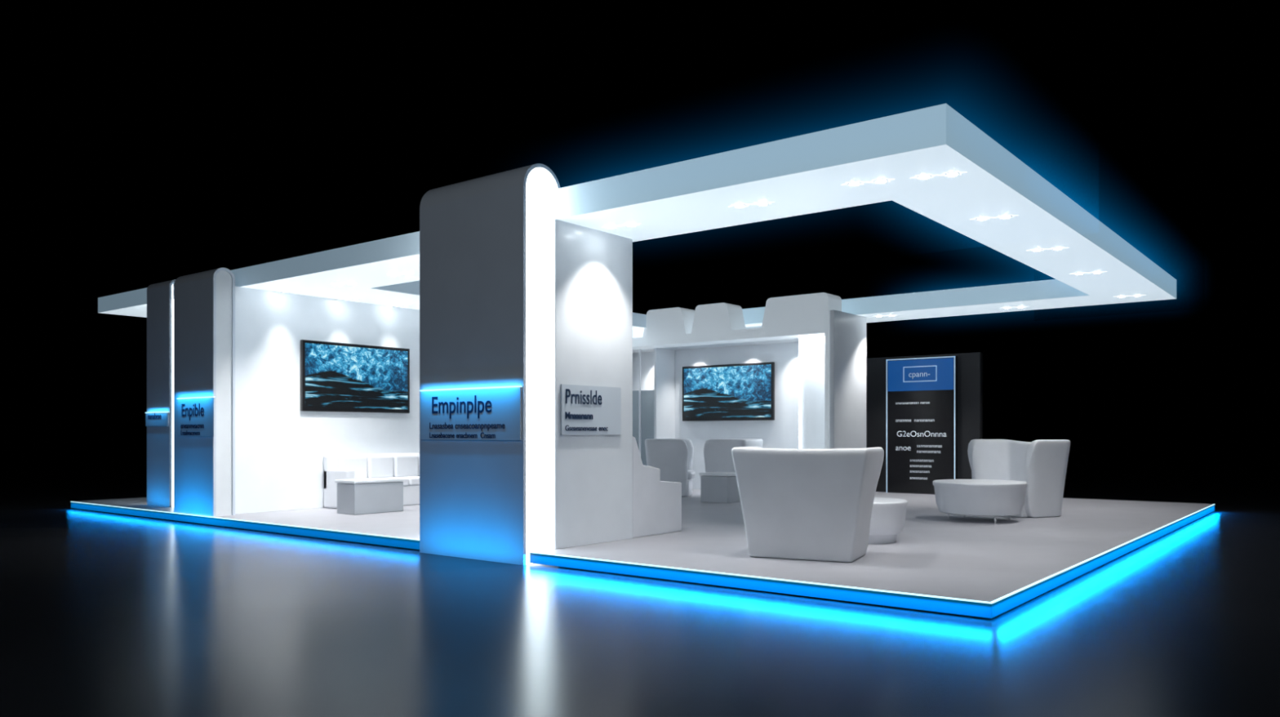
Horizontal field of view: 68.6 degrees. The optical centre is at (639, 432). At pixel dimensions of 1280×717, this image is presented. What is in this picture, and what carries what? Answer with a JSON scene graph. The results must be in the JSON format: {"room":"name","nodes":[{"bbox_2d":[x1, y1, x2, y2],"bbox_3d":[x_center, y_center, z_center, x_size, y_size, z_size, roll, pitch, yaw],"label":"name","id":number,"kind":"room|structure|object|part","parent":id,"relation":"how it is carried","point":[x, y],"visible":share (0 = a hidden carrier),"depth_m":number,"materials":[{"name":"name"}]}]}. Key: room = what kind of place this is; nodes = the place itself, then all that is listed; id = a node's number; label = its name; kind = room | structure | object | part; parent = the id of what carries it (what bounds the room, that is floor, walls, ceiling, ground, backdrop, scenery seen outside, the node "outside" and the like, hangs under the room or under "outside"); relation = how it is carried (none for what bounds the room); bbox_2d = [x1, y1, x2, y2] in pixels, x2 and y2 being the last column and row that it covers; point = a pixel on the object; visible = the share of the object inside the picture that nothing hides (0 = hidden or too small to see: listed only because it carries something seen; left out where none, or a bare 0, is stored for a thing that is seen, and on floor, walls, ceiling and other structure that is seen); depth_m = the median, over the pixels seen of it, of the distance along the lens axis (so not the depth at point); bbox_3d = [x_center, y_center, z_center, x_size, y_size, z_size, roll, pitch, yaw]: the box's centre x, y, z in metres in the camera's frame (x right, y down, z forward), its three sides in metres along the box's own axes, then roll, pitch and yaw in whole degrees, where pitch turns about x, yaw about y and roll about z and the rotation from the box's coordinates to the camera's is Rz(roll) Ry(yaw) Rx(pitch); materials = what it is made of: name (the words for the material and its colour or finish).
{"room":"exhibition hall","nodes":[
{"label":"exhibition hall","id":0,"kind":"room"},
{"bbox_2d":[0,456,1279,716],"bbox_3d":[2.555,1.320,18.603,75.000,0.200,70.000,0,0,38],"label":"floor","id":1,"kind":"structure","parent":0,"point":[103,614],"depth_m":5.85,"materials":[{"name":"black"}]},
{"bbox_2d":[419,163,559,564],"bbox_3d":[-1.510,-0.655,9.285,1.490,3.750,0.540,0,0,38],"label":"pylon","id":2,"kind":"object","parent":1,"relation":"on","point":[483,240],"visible":1,"depth_m":8.95,"materials":[{"name":"white"}]},
{"bbox_3d":[-1.659,-0.175,9.080,1.430,0.490,0.018,0,0,38],"label":"sign panel","id":3,"kind":"part","parent":2,"relation":"part of","materials":[{"name":"blue plastic"}]},
{"bbox_2d":[70,488,1214,617],"bbox_3d":[-0.132,1.153,14.771,14.528,0.105,10.686,0,0,38],"label":"platform","id":4,"kind":"object","parent":1,"relation":"on","point":[974,566],"visible":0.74,"depth_m":9.06,"materials":[{"name":"laminate"}]},
{"bbox_2d":[145,279,175,506],"bbox_3d":[-7.179,-0.590,14.161,0.730,3.380,0.250,0,0,38],"label":"pylon","id":5,"kind":"object","parent":4,"relation":"on","point":[159,415],"visible":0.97,"depth_m":14.04,"materials":[{"name":"white"}]},
{"bbox_3d":[-7.246,-0.200,14.076,0.710,0.200,0.018,0,0,38],"label":"sign panel","id":6,"kind":"part","parent":5,"relation":"part of","materials":[{"name":"blue plastic"}]},
{"bbox_2d":[173,267,235,516],"bbox_3d":[-5.907,-0.540,12.704,1.130,3.280,0.330,0,0,38],"label":"pylon","id":7,"kind":"object","parent":4,"relation":"on","point":[204,302],"visible":1,"depth_m":12.49,"materials":[{"name":"white paint"}]},
{"bbox_3d":[-5.940,-0.205,12.542,0.980,0.510,0.018,0,0,38],"label":"sign panel","id":8,"kind":"part","parent":7,"relation":"part of","materials":[{"name":"blue plastic"}]},
{"bbox_2d":[235,286,419,514],"bbox_3d":[-2.958,-0.440,16.072,0.250,3.080,8.590,0,0,38],"label":"wall","id":9,"kind":"structure","parent":4,"relation":"on","point":[281,447],"depth_m":13.36,"materials":[{"name":"white paint"}]},
{"bbox_2d":[300,339,409,413],"bbox_3d":[-4.260,-0.820,14.151,0.074,1.020,1.890,0,0,38],"label":"wall-mounted television","id":10,"kind":"object","parent":9,"relation":"attached to","point":[335,376],"visible":1,"depth_m":14.04,"materials":[{"name":"black plastic"}]},
{"bbox_2d":[334,477,404,515],"bbox_3d":[-3.730,0.870,12.985,0.450,0.460,0.840,0,0,38],"label":"coffee table","id":11,"kind":"object","parent":4,"relation":"on","point":[355,496],"visible":1,"depth_m":12.77,"materials":[{"name":"white paint"}]},
{"bbox_2d":[323,452,419,508],"bbox_3d":[-3.425,0.710,14.741,0.620,0.780,3.140,0,0,38],"label":"bench sofa","id":12,"kind":"object","parent":4,"relation":"on","point":[402,465],"visible":0.32,"depth_m":14.08,"materials":[{"name":"white fabric"}]},
{"bbox_3d":[-4.351,0.810,13.561,0.620,0.580,0.140,0,0,38],"label":"arm","id":13,"kind":"part","parent":12,"relation":"part of","materials":[{"name":"white fabric"}]},
{"bbox_2d":[337,455,367,478],"bbox_3d":[-4.256,0.520,13.884,0.150,0.360,0.465,0,0,38],"label":"cushion","id":14,"kind":"object","parent":12,"relation":"on","point":[357,463],"depth_m":13.85,"materials":[{"name":"white fabric"}]},
{"bbox_3d":[-3.632,0.585,14.866,0.140,0.530,3.080,0,0,38],"label":"backrest","id":15,"kind":"part","parent":12,"relation":"part of","materials":[{"name":"white fabric"}]},
{"bbox_2d":[365,454,393,478],"bbox_3d":[-3.963,0.520,14.258,0.150,0.360,0.465,0,0,38],"label":"cushion","id":16,"kind":"object","parent":12,"relation":"on","point":[377,465],"depth_m":14.18,"materials":[{"name":"white fabric"}]},
{"bbox_2d":[389,476,408,485],"bbox_3d":[-3.810,0.740,14.138,0.480,0.120,0.465,0,0,38],"label":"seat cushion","id":17,"kind":"object","parent":12,"relation":"on","point":[406,482],"depth_m":14.13,"materials":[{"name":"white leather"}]},
{"bbox_2d":[392,453,418,476],"bbox_3d":[-3.670,0.520,14.632,0.150,0.360,0.465,0,0,38],"label":"cushion","id":18,"kind":"object","parent":12,"relation":"on","point":[403,464],"depth_m":14.56,"materials":[{"name":"white fabric"}]},
{"bbox_2d":[395,475,419,485],"bbox_3d":[-3.516,0.740,14.511,0.480,0.120,0.465,0,0,38],"label":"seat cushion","id":19,"kind":"object","parent":12,"relation":"on","point":[411,480],"depth_m":14.26,"materials":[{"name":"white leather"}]},
{"bbox_2d":[417,453,419,475],"bbox_3d":[-3.377,0.520,15.005,0.150,0.360,0.465,0,0,38],"label":"cushion","id":20,"kind":"object","parent":12,"relation":"on","point":[418,455],"depth_m":14.80,"materials":[{"name":"white fabric"}]},
{"bbox_2d":[546,218,632,549],"bbox_3d":[-0.535,-0.458,9.377,0.250,3.116,1.170,0,0,38],"label":"panel","id":21,"kind":"object","parent":4,"relation":"on","point":[589,271],"visible":0.77,"depth_m":9.23,"materials":[{"name":"white paint"}]},
{"bbox_2d":[560,383,621,435],"bbox_3d":[-0.474,-0.220,9.235,0.018,0.480,0.880,0,0,38],"label":"sign glass","id":22,"kind":"object","parent":21,"relation":"attached to","point":[608,414],"visible":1,"depth_m":9.24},
{"bbox_2d":[564,411,593,419],"bbox_3d":[-0.586,-0.165,9.071,0.004,0.068,0.398,0,0,38],"label":"sign line","id":23,"kind":"object","parent":22,"relation":"attached to","point":[579,416],"depth_m":9.05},
{"bbox_2d":[565,388,601,404],"bbox_3d":[-0.543,-0.347,9.127,0.004,0.140,0.527,0,0,38],"label":"sign title","id":24,"kind":"object","parent":22,"relation":"attached to","point":[566,389],"depth_m":9.12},
{"bbox_2d":[564,425,608,431],"bbox_3d":[-0.516,-0.046,9.160,0.004,0.054,0.626,0,0,38],"label":"sign line","id":25,"kind":"object","parent":22,"relation":"attached to","point":[577,428],"depth_m":9.15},
{"bbox_2d":[632,436,681,537],"bbox_3d":[-0.304,0.567,10.531,1.270,1.066,0.890,0,0,38],"label":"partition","id":26,"kind":"object","parent":4,"relation":"on","point":[656,503],"visible":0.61,"depth_m":10.06,"materials":[{"name":"white leather"}]},
{"bbox_2d":[644,438,694,496],"bbox_3d":[0.539,0.602,16.422,0.804,0.995,0.905,0,0,10],"label":"armchair","id":27,"kind":"object","parent":4,"relation":"on","point":[673,457],"visible":0.73,"depth_m":16.02,"materials":[{"name":"white leather"}]},
{"bbox_3d":[0.595,0.950,16.412,0.590,0.300,0.560,0,0,10],"label":"seat","id":28,"kind":"part","parent":27,"relation":"part of","materials":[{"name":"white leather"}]},
{"bbox_2d":[687,470,694,479],"bbox_3d":[0.620,0.735,16.407,0.640,0.150,0.520,0,0,10],"label":"seat cushion","id":29,"kind":"object","parent":27,"relation":"on","point":[691,473],"depth_m":16.13,"materials":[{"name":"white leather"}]},
{"bbox_2d":[632,326,799,488],"bbox_3d":[1.840,-0.440,17.893,5.050,3.080,0.200,0,0,38],"label":"wall","id":30,"kind":"structure","parent":4,"relation":"on","point":[783,432],"depth_m":17.74,"materials":[{"name":"white paint"}]},
{"bbox_2d":[97,103,1176,330],"bbox_3d":[-0.265,-2.245,14.556,14.840,1.230,10.750,0,0,38],"label":"canopy","id":31,"kind":"object","parent":30,"relation":"on","point":[934,162],"visible":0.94,"depth_m":8.66,"materials":[{"name":"white"}]},
{"bbox_2d":[605,224,617,228],"bbox_3d":[-0.281,-2.010,9.159,0.120,0.013,0.120,0,0,38],"label":"recessed light","id":32,"kind":"object","parent":31,"relation":"on","point":[608,226],"depth_m":9.13,"materials":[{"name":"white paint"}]},
{"bbox_2d":[625,222,636,226],"bbox_3d":[-0.086,-2.010,9.082,0.120,0.013,0.120,0,0,38],"label":"recessed light","id":33,"kind":"object","parent":31,"relation":"on","point":[628,224],"depth_m":9.05,"materials":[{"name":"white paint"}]},
{"bbox_2d":[733,203,746,207],"bbox_3d":[0.883,-2.013,8.309,0.119,0.008,0.119,0,0,1],"label":"recessed light","id":34,"kind":"object","parent":31,"relation":"on","point":[735,205],"depth_m":8.28,"materials":[{"name":"white paint"}]},
{"bbox_2d":[755,201,768,205],"bbox_3d":[1.077,-2.010,8.233,0.120,0.013,0.120,0,0,38],"label":"recessed light","id":35,"kind":"object","parent":31,"relation":"on","point":[757,203],"depth_m":8.21,"materials":[{"name":"white paint"}]},
{"bbox_2d":[847,181,862,186],"bbox_3d":[1.733,-2.010,7.578,0.120,0.013,0.120,0,0,38],"label":"recessed light","id":36,"kind":"object","parent":31,"relation":"on","point":[849,183],"depth_m":7.56,"materials":[{"name":"white paint"}]},
{"bbox_2d":[873,178,888,183],"bbox_3d":[1.927,-2.010,7.502,0.120,0.013,0.120,0,0,38],"label":"recessed light","id":37,"kind":"object","parent":31,"relation":"on","point":[875,180],"depth_m":7.48,"materials":[{"name":"white paint"}]},
{"bbox_2d":[916,173,931,178],"bbox_3d":[2.235,-2.013,7.375,0.119,0.008,0.119,0,0,1],"label":"recessed light","id":38,"kind":"object","parent":31,"relation":"on","point":[918,175],"depth_m":7.35,"materials":[{"name":"white paint"}]},
{"bbox_2d":[944,171,959,176],"bbox_3d":[2.429,-2.013,7.299,0.119,0.008,0.119,0,0,1],"label":"recessed light","id":39,"kind":"object","parent":31,"relation":"on","point":[946,173],"depth_m":7.28,"materials":[{"name":"white paint"}]},
{"bbox_2d":[975,216,988,220],"bbox_3d":[3.215,-2.013,8.818,0.119,0.008,0.119,0,0,1],"label":"recessed light","id":40,"kind":"object","parent":31,"relation":"on","point":[977,218],"depth_m":8.79,"materials":[{"name":"white paint"}]},
{"bbox_2d":[999,214,1012,218],"bbox_3d":[3.409,-2.010,8.742,0.120,0.013,0.120,0,0,38],"label":"recessed light","id":41,"kind":"object","parent":31,"relation":"on","point":[1001,216],"depth_m":8.71,"materials":[{"name":"white paint"}]},
{"bbox_2d":[1031,248,1042,251],"bbox_3d":[4.372,-2.010,10.325,0.120,0.013,0.120,0,0,38],"label":"recessed light","id":42,"kind":"object","parent":31,"relation":"on","point":[1033,249],"depth_m":10.30,"materials":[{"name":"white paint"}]},
{"bbox_2d":[1052,247,1063,249],"bbox_3d":[4.566,-2.013,10.248,0.119,0.008,0.119,0,0,1],"label":"recessed light","id":43,"kind":"object","parent":31,"relation":"on","point":[1053,248],"depth_m":10.22,"materials":[{"name":"white paint"}]},
{"bbox_2d":[682,361,774,421],"bbox_3d":[1.657,-0.765,17.863,2.050,1.070,0.074,0,0,38],"label":"wall-mounted television","id":44,"kind":"object","parent":30,"relation":"attached to","point":[739,391],"visible":1,"depth_m":17.80,"materials":[{"name":"black plastic"}]},
{"bbox_2d":[698,471,740,502],"bbox_3d":[1.320,0.870,14.964,0.550,0.460,0.550,0,0,38],"label":"coffee table","id":45,"kind":"object","parent":4,"relation":"on","point":[715,486],"visible":0.78,"depth_m":14.76,"materials":[{"name":"white paint"}]},
{"bbox_2d":[703,438,763,472],"bbox_3d":[1.569,0.602,15.886,0.804,0.995,0.905,0,0,28],"label":"armchair","id":46,"kind":"object","parent":4,"relation":"on","point":[717,455],"visible":0.42,"depth_m":15.54,"materials":[{"name":"white fabric"}]},
{"bbox_2d":[632,292,866,465],"bbox_3d":[1.536,-0.605,17.433,5.120,3.410,1.300,0,0,38],"label":"pavilion","id":47,"kind":"object","parent":4,"relation":"on","point":[832,341],"visible":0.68,"depth_m":16.05,"materials":[{"name":"white paint"}]},
{"bbox_3d":[-0.002,-0.270,18.430,0.030,2.740,0.030,0,0,38],"label":"partition post","id":48,"kind":"part","parent":47,"relation":"part of","materials":[{"name":"white paint"}]},
{"bbox_3d":[0.004,0.135,18.470,0.750,1.930,0.040,0,0,38],"label":"partition glass","id":49,"kind":"part","parent":47,"relation":"part of","materials":[{"name":"grey"}]},
{"bbox_3d":[0.485,-0.270,18.435,0.050,2.740,0.620,0,0,38],"label":"partition post","id":50,"kind":"part","parent":47,"relation":"part of","materials":[{"name":"white paint"}]},
{"bbox_2d":[731,446,884,562],"bbox_3d":[1.518,0.614,8.417,1.200,0.972,0.823,0,0,25],"label":"armchair","id":51,"kind":"object","parent":4,"relation":"on","point":[797,504],"visible":1,"depth_m":8.07,"materials":[{"name":"white leather"}]},
{"bbox_2d":[867,497,907,543],"bbox_3d":[2.308,0.890,9.542,0.800,0.420,0.800,0,0,38],"label":"round coffee table","id":52,"kind":"object","parent":4,"relation":"on","point":[888,514],"visible":0.39,"depth_m":9.22,"materials":[{"name":"white plastic"}]},
{"bbox_2d":[866,352,982,493],"bbox_3d":[5.074,-0.150,17.009,2.170,2.500,0.238,0,0,38],"label":"information board","id":53,"kind":"object","parent":4,"relation":"on","point":[924,412],"visible":1,"depth_m":16.87,"materials":[{"name":"black plastic"}]},
{"bbox_3d":[4.547,-0.125,17.286,0.020,2.450,0.012,0,0,38],"label":"frame","id":54,"kind":"part","parent":53,"relation":"part of","materials":[{"name":"blue"}]},
{"bbox_2d":[895,446,911,450],"bbox_3d":[4.796,0.286,17.090,0.285,0.070,0.004,0,0,38],"label":"print","id":55,"kind":"object","parent":53,"relation":"attached to","point":[897,448],"depth_m":17.10,"materials":[{"name":"white paint"}]},
{"bbox_2d":[895,401,929,404],"bbox_3d":[4.933,-0.537,16.983,0.637,0.035,0.004,0,0,38],"label":"print","id":56,"kind":"object","parent":53,"relation":"attached to","point":[896,402],"depth_m":16.98,"materials":[{"name":"white paint"}]},
{"bbox_2d":[895,418,934,422],"bbox_3d":[4.966,-0.220,16.957,0.721,0.042,0.004,0,0,38],"label":"print","id":57,"kind":"object","parent":53,"relation":"attached to","point":[896,420],"depth_m":16.95,"materials":[{"name":"white paint"}]},
{"bbox_2d":[910,470,929,472],"bbox_3d":[5.038,0.702,16.901,0.363,0.037,0.004,0,0,38],"label":"print","id":58,"kind":"object","parent":53,"relation":"attached to","point":[911,471],"depth_m":16.90,"materials":[{"name":"white paint"}]},
{"bbox_2d":[910,464,931,466],"bbox_3d":[5.053,0.602,16.889,0.401,0.037,0.004,0,0,38],"label":"print","id":59,"kind":"object","parent":53,"relation":"attached to","point":[911,465],"depth_m":16.89,"materials":[{"name":"white paint"}]},
{"bbox_3d":[5.043,-1.340,16.897,1.280,0.020,0.012,0,0,38],"label":"frame","id":60,"kind":"part","parent":53,"relation":"part of","materials":[{"name":"blue"}]},
{"bbox_2d":[897,431,946,436],"bbox_3d":[5.063,0.019,16.881,0.917,0.105,0.004,0,0,38],"label":"print","id":61,"kind":"object","parent":53,"relation":"attached to","point":[900,433],"depth_m":16.88,"materials":[{"name":"white paint"}]},
{"bbox_2d":[911,459,933,462],"bbox_3d":[5.067,0.502,16.878,0.437,0.037,0.004,0,0,38],"label":"print","id":62,"kind":"object","parent":53,"relation":"attached to","point":[913,460],"depth_m":16.87,"materials":[{"name":"white paint"}]},
{"bbox_2d":[916,450,940,453],"bbox_3d":[5.170,0.341,16.797,0.433,0.040,0.004,0,0,38],"label":"print","id":63,"kind":"object","parent":53,"relation":"attached to","point":[917,451],"depth_m":16.80,"materials":[{"name":"white paint"}]},
{"bbox_2d":[916,444,942,447],"bbox_3d":[5.178,0.241,16.791,0.457,0.040,0.004,0,0,38],"label":"print","id":64,"kind":"object","parent":53,"relation":"attached to","point":[917,446],"depth_m":16.79,"materials":[{"name":"white paint"}]},
{"bbox_3d":[5.539,-0.125,16.508,0.020,2.450,0.012,0,0,38],"label":"frame","id":65,"kind":"part","parent":53,"relation":"part of","materials":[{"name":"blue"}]},
{"bbox_2d":[933,479,1027,523],"bbox_3d":[4.266,0.855,11.793,1.120,0.490,1.120,0,0,38],"label":"round coffee table","id":66,"kind":"object","parent":4,"relation":"on","point":[971,497],"visible":1,"depth_m":11.37,"materials":[{"name":"white plastic"}]},
{"bbox_2d":[967,439,1070,517],"bbox_3d":[5.091,0.595,12.633,0.804,1.011,1.185,0,0,-24],"label":"armchair","id":67,"kind":"object","parent":4,"relation":"on","point":[1042,464],"visible":0.8,"depth_m":12.21,"materials":[{"name":"white leather"}]},
{"bbox_3d":[5.039,0.950,12.610,0.590,0.300,0.840,0,0,-24],"label":"seat","id":68,"kind":"part","parent":67,"relation":"part of","materials":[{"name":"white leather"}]}
]}

